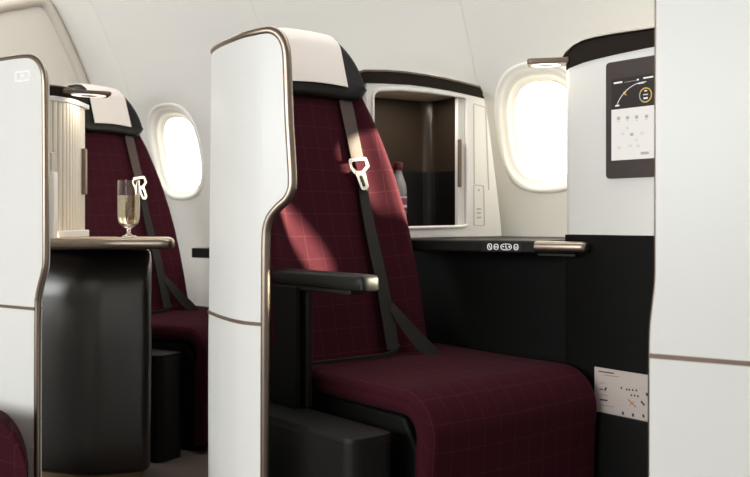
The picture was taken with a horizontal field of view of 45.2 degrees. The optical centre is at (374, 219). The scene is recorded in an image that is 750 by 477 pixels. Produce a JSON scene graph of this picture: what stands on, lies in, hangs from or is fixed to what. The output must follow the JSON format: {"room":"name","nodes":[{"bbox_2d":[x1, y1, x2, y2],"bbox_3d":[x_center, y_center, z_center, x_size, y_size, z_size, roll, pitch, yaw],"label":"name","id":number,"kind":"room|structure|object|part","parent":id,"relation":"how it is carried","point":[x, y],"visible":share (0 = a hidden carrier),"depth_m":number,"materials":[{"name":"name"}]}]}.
{"room":"aircraft cabin","nodes":[
{"label":"aircraft cabin","id":0,"kind":"room"},
{"bbox_2d":[0,7,78,86],"bbox_3d":[-1.692,-0.078,4.025,0.030,1.876,1.022,0,0,36],"label":"wall","id":1,"kind":"structure","parent":0,"point":[30,30],"depth_m":4.17,"materials":[{"name":"plastic"}]},
{"bbox_2d":[0,0,88,83],"bbox_3d":[-1.675,-0.091,4.022,0.051,1.901,1.059,0,0,36],"label":"trim","id":2,"kind":"structure","parent":1,"relation":"attached to","point":[5,5],"depth_m":4.24,"materials":[{"name":"beige plastic"}]},
{"bbox_2d":[144,445,207,476],"bbox_3d":[-0.500,0.871,0.500,13.000,0.020,13.000,0,0,0],"label":"floor","id":3,"kind":"structure","parent":0,"point":[193,463],"depth_m":3.14,"materials":[{"name":"carpet"}]},
{"bbox_2d":[0,410,27,476],"bbox_3d":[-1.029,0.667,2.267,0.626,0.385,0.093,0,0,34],"label":"seat","id":4,"kind":"object","parent":3,"relation":"on","point":[13,452],"visible":1,"depth_m":2.10,"materials":[{"name":"red fabric"}]},
{"bbox_2d":[0,54,49,476],"bbox_3d":[-1.071,0.204,2.523,0.498,1.311,0.028,0,0,34],"label":"wall","id":5,"kind":"structure","parent":3,"relation":"on","point":[24,78],"depth_m":2.42,"materials":[{"name":"white paint"}]},
{"bbox_3d":[-1.091,0.237,2.532,0.455,0.008,0.019,0,0,34],"label":"seam trim","id":6,"kind":"part","parent":5,"relation":"part of","materials":[{"name":"brown metal"}]},
{"bbox_3d":[-1.088,0.549,2.536,0.455,0.619,0.023,0,0,34],"label":"panel","id":7,"kind":"part","parent":5,"relation":"part of","materials":[{"name":"white paint"}]},
{"bbox_3d":[-0.952,-0.389,2.430,0.065,0.028,0.002,0,0,34],"label":"number frame","id":8,"kind":"part","parent":5,"relation":"part of","materials":[{"name":"grey plastic"}]},
{"bbox_3d":[-1.074,-0.104,2.526,0.489,0.677,0.023,0,0,34],"label":"panel","id":9,"kind":"part","parent":5,"relation":"part of","materials":[{"name":"white paint"}]},
{"bbox_2d":[41,249,151,476],"bbox_3d":[-1.019,0.475,3.012,0.646,0.769,0.344,0,0,14],"label":"pedestal","id":10,"kind":"object","parent":3,"relation":"on","point":[96,307],"visible":0.67,"depth_m":2.84,"materials":[{"name":"black plastic"}]},
{"bbox_3d":[-1.020,0.832,3.013,0.600,0.057,0.306,0,0,14],"label":"kick plate","id":11,"kind":"part","parent":10,"relation":"part of","materials":[{"name":"beige metal"}]},
{"bbox_2d":[50,237,174,248],"bbox_3d":[-0.900,0.071,2.825,0.600,0.032,0.330,0,0,0],"label":"table","id":12,"kind":"object","parent":10,"relation":"on","point":[73,242],"visible":0.71,"depth_m":2.66,"materials":[{"name":"beige metal"}]},
{"bbox_2d":[49,84,110,237],"bbox_3d":[-0.993,-0.179,2.825,0.336,0.467,0.270,0,0,0],"label":"storage cabinet","id":13,"kind":"object","parent":12,"relation":"on","point":[68,153],"visible":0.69,"depth_m":2.79,"materials":[{"name":"beige plastic"}]},
{"bbox_3d":[-1.051,-0.165,2.832,0.218,0.396,0.216,0,0,0],"label":"tambour door","id":14,"kind":"part","parent":13,"relation":"part of","materials":[{"name":"beige plastic"}]},
{"bbox_3d":[-1.049,-0.370,2.840,0.224,0.016,0.241,0,0,0],"label":"rail","id":15,"kind":"part","parent":13,"relation":"part of","materials":[{"name":"white plastic"}]},
{"bbox_3d":[-1.049,0.043,2.840,0.224,0.022,0.241,0,0,0],"label":"rail","id":16,"kind":"part","parent":13,"relation":"part of","materials":[{"name":"white plastic"}]},
{"bbox_3d":[-0.937,-0.156,2.900,0.015,0.148,0.024,0,0,0],"label":"door pull","id":17,"kind":"part","parent":13,"relation":"part of","materials":[{"name":"brown metal"}]},
{"bbox_2d":[62,89,110,97],"bbox_3d":[-0.906,-0.396,2.815,0.163,0.011,0.134,0,0,0],"label":"reading lamp","id":18,"kind":"object","parent":13,"relation":"attached to","point":[66,93],"depth_m":2.79,"materials":[{"name":"brown metal"}]},
{"bbox_3d":[-0.900,0.056,2.825,0.574,0.002,0.304,0,0,0],"label":"shelf","id":19,"kind":"part","parent":12,"relation":"part of","materials":[{"name":"beige laminate"}]},
{"bbox_2d":[117,180,139,237],"bbox_3d":[-0.766,-0.035,2.800,0.068,0.178,0.068,0,0,0],"label":"glass","id":20,"kind":"object","parent":12,"relation":"on","point":[128,191],"visible":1,"depth_m":2.77,"materials":[{"name":"clear glass"}]},
{"bbox_2d":[67,83,208,462],"bbox_3d":[-0.865,0.142,3.683,0.869,1.435,0.774,0,0,31],"label":"seat","id":21,"kind":"object","parent":3,"relation":"on","point":[116,149],"visible":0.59,"depth_m":3.69,"materials":[{"name":"red fabric"}]},
{"bbox_3d":[-1.057,-0.033,3.759,0.363,1.017,0.544,0,0,31],"label":"backrest","id":22,"kind":"part","parent":21,"relation":"part of","materials":[{"name":"red fabric"}]},
{"bbox_3d":[-0.766,0.656,3.690,0.545,0.408,0.510,0,0,31],"label":"seat","id":23,"kind":"part","parent":21,"relation":"part of","materials":[{"name":"black plastic"}]},
{"bbox_2d":[151,306,208,445],"bbox_3d":[-0.710,0.604,3.686,0.606,0.443,0.610,0,0,31],"label":"seat cushion","id":24,"kind":"object","parent":21,"relation":"on","point":[183,329],"depth_m":3.35,"materials":[{"name":"red fabric"}]},
{"bbox_2d":[208,26,296,476],"bbox_3d":[-0.340,0.208,2.218,0.090,1.302,0.531,0,0,-30],"label":"wall","id":25,"kind":"structure","parent":3,"relation":"on","point":[253,168],"depth_m":2.08,"materials":[{"name":"white paint"}]},
{"bbox_3d":[-0.363,0.549,2.246,0.062,0.619,0.463,0,0,-25],"label":"panel","id":26,"kind":"part","parent":25,"relation":"part of","materials":[{"name":"white paint"}]},
{"bbox_3d":[-0.349,0.237,2.183,0.043,0.008,0.344,0,0,-31],"label":"seam trim","id":27,"kind":"part","parent":25,"relation":"part of","materials":[{"name":"brown metal"}]},
{"bbox_3d":[-0.321,-0.099,2.160,0.069,0.666,0.406,0,0,-36],"label":"panel","id":28,"kind":"part","parent":25,"relation":"part of","materials":[{"name":"white paint"}]},
{"bbox_2d":[269,28,596,476],"bbox_3d":[0.027,0.142,2.470,0.774,1.435,0.869,0,0,-39],"label":"seat","id":29,"kind":"object","parent":3,"relation":"on","point":[359,387],"visible":0.75,"depth_m":2.34,"materials":[{"name":"red fabric"}]},
{"bbox_3d":[-0.322,0.325,2.445,0.016,0.310,0.402,0,0,-39],"label":"panel","id":30,"kind":"part","parent":29,"relation":"part of","materials":[{"name":"black plastic"}]},
{"bbox_3d":[-0.177,0.329,2.310,0.018,0.302,0.034,0,0,-39],"label":"armrest post","id":31,"kind":"part","parent":29,"relation":"part of","materials":[{"name":"black plastic"}]},
{"bbox_3d":[-0.156,0.172,2.277,0.042,0.012,0.362,0,0,-39],"label":"armrest rail","id":32,"kind":"part","parent":29,"relation":"part of","materials":[{"name":"black plastic"}]},
{"bbox_3d":[-0.165,0.148,2.295,0.060,0.038,0.503,0,0,-39],"label":"armrest","id":33,"kind":"part","parent":29,"relation":"part of","materials":[{"name":"black leather"}]},
{"bbox_3d":[-0.128,-0.033,2.607,0.544,1.017,0.363,0,0,-39],"label":"backrest","id":34,"kind":"part","parent":29,"relation":"part of","materials":[{"name":"red fabric"}]},
{"bbox_3d":[0.121,0.656,2.442,0.510,0.408,0.545,0,0,-39],"label":"seat","id":35,"kind":"part","parent":29,"relation":"part of","materials":[{"name":"black plastic"}]},
{"bbox_2d":[312,343,596,476],"bbox_3d":[0.173,0.604,2.419,0.610,0.443,0.606,0,0,-39],"label":"seat cushion","id":36,"kind":"object","parent":29,"relation":"on","point":[446,410],"depth_m":2.21,"materials":[{"name":"red fabric"}]},
{"bbox_2d":[411,236,588,363],"bbox_3d":[0.455,0.459,2.855,0.703,0.802,0.612,0,0,36],"label":"console","id":37,"kind":"object","parent":3,"relation":"on","point":[505,295],"visible":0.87,"depth_m":2.75,"materials":[{"name":"black plastic"}]},
{"bbox_2d":[359,69,501,237],"bbox_3d":[0.143,-0.213,3.101,0.572,0.542,0.240,0,0,-33],"label":"storage cabinet","id":38,"kind":"object","parent":37,"relation":"on","point":[437,127],"visible":0.73,"depth_m":3.13,"materials":[{"name":"white plastic"}]},
{"bbox_2d":[394,162,406,218],"bbox_3d":[0.077,-0.087,3.005,0.058,0.211,0.058,0,0,0],"label":"water bottle","id":39,"kind":"object","parent":38,"relation":"in","point":[398,166],"visible":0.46,"depth_m":2.99,"materials":[{"name":"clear plastic"}]},
{"bbox_3d":[0.291,-0.200,3.086,0.028,0.449,0.022,0,0,-33],"label":"sliding door","id":40,"kind":"part","parent":38,"relation":"part of","materials":[{"name":"white paint"}]},
{"bbox_3d":[0.289,-0.194,3.070,0.013,0.163,0.010,0,0,-33],"label":"door pull","id":41,"kind":"part","parent":38,"relation":"part of","materials":[{"name":"brown metal"}]},
{"bbox_2d":[411,236,564,253],"bbox_3d":[0.424,0.077,2.901,0.504,0.038,0.586,0,0,35],"label":"countertop","id":42,"kind":"structure","parent":37,"relation":"on","point":[432,244],"depth_m":2.68,"materials":[{"name":"black plastic"}]},
{"bbox_3d":[0.364,0.078,2.585,0.128,0.027,0.002,0,0,35],"label":"control panel","id":43,"kind":"part","parent":37,"relation":"part of","materials":[{"name":"black plastic"}]},
{"bbox_2d":[534,241,588,256],"bbox_3d":[0.510,0.079,2.466,0.141,0.042,0.114,0,0,0],"label":"handle","id":44,"kind":"object","parent":37,"relation":"on","point":[540,247],"depth_m":2.45,"materials":[{"name":"brown metal"}]},
{"bbox_2d":[527,27,653,476],"bbox_3d":[0.657,0.181,2.385,0.581,1.358,0.134,0,0,45],"label":"partition","id":45,"kind":"object","parent":3,"relation":"on","point":[609,286],"visible":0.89,"depth_m":2.38,"materials":[{"name":"black"}]},
{"bbox_2d":[527,57,568,66],"bbox_3d":[0.489,-0.444,2.536,0.124,0.015,0.090,0,0,0],"label":"reading lamp","id":46,"kind":"object","parent":45,"relation":"attached to","point":[553,61],"depth_m":2.51,"materials":[{"name":"brown metal"}]},
{"bbox_3d":[0.668,0.450,2.370,0.045,0.819,0.419,0,0,-38],"label":"panel","id":47,"kind":"part","parent":45,"relation":"part of","materials":[{"name":"black plastic"}]},
{"bbox_3d":[0.668,-0.201,2.370,0.045,0.480,0.419,0,0,-38],"label":"panel","id":48,"kind":"part","parent":45,"relation":"part of","materials":[{"name":"white paint"}]},
{"bbox_2d":[594,367,647,421],"bbox_3d":[0.668,0.479,2.326,0.001,0.168,0.250,0,0,-38],"label":"card","id":49,"kind":"object","parent":45,"relation":"in","point":[617,392],"visible":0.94,"depth_m":2.35,"materials":[{"name":"beige paper"}]},
{"bbox_2d":[606,55,653,178],"bbox_3d":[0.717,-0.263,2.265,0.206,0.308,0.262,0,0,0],"label":"monitor","id":50,"kind":"object","parent":45,"relation":"on","point":[629,78],"depth_m":2.33,"materials":[{"name":"grey plastic"}]},
{"bbox_2d":[0,0,654,306],"bbox_3d":[-0.146,-0.250,3.296,9.300,2.220,0.644,0,0,36],"label":"wall","id":51,"kind":"structure","parent":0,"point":[161,48],"depth_m":3.41,"materials":[{"name":"plastic"}]},
{"bbox_2d":[147,103,204,199],"bbox_3d":[-0.924,-0.315,4.202,0.352,0.444,0.158,0,0,35],"label":"window","id":52,"kind":"structure","parent":51,"relation":"attached to","point":[175,145],"depth_m":4.24,"materials":[{"name":"white plastic"}]},
{"bbox_3d":[-0.902,-0.315,4.231,0.248,0.332,0.083,0,0,36],"label":"pane","id":53,"kind":"part","parent":52,"relation":"part of","materials":[{"name":"glass"}]},
{"bbox_2d":[192,247,208,257],"bbox_3d":[-0.501,0.135,3.733,0.420,0.039,0.341,0,0,36],"label":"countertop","id":54,"kind":"structure","parent":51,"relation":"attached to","point":[196,252],"depth_m":3.68,"materials":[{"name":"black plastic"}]},
{"bbox_2d":[494,62,566,192],"bbox_3d":[0.576,-0.315,3.102,0.352,0.444,0.158,0,0,35],"label":"window","id":55,"kind":"structure","parent":51,"relation":"attached to","point":[530,103],"depth_m":3.15,"materials":[{"name":"white plastic"}]},
{"bbox_3d":[0.598,-0.315,3.131,0.248,0.332,0.083,0,0,36],"label":"pane","id":56,"kind":"part","parent":55,"relation":"part of","materials":[{"name":"glass"}]},
{"label":"outside","id":57,"kind":"structure","parent":0,"visible":0},
{"bbox_2d":[648,0,749,476],"bbox_3d":[0.694,0.151,1.446,0.510,1.252,0.029,0,0,34],"label":"wall","id":58,"kind":"structure","parent":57,"point":[699,332],"depth_m":1.53,"materials":[{"name":"white paint"}]},
{"bbox_3d":[0.489,0.141,1.577,0.023,1.188,0.010,0,0,33],"label":"edge trim","id":59,"kind":"part","parent":58,"relation":"part of","materials":[{"name":"beige metal"}]},
{"bbox_3d":[0.695,0.237,1.441,0.504,0.008,0.022,0,0,34],"label":"seam trim","id":60,"kind":"part","parent":58,"relation":"part of","materials":[{"name":"brown metal"}]},
{"bbox_3d":[0.697,0.509,1.446,0.505,0.537,0.026,0,0,34],"label":"panel","id":61,"kind":"part","parent":58,"relation":"part of","materials":[{"name":"white paint"}]}
]}

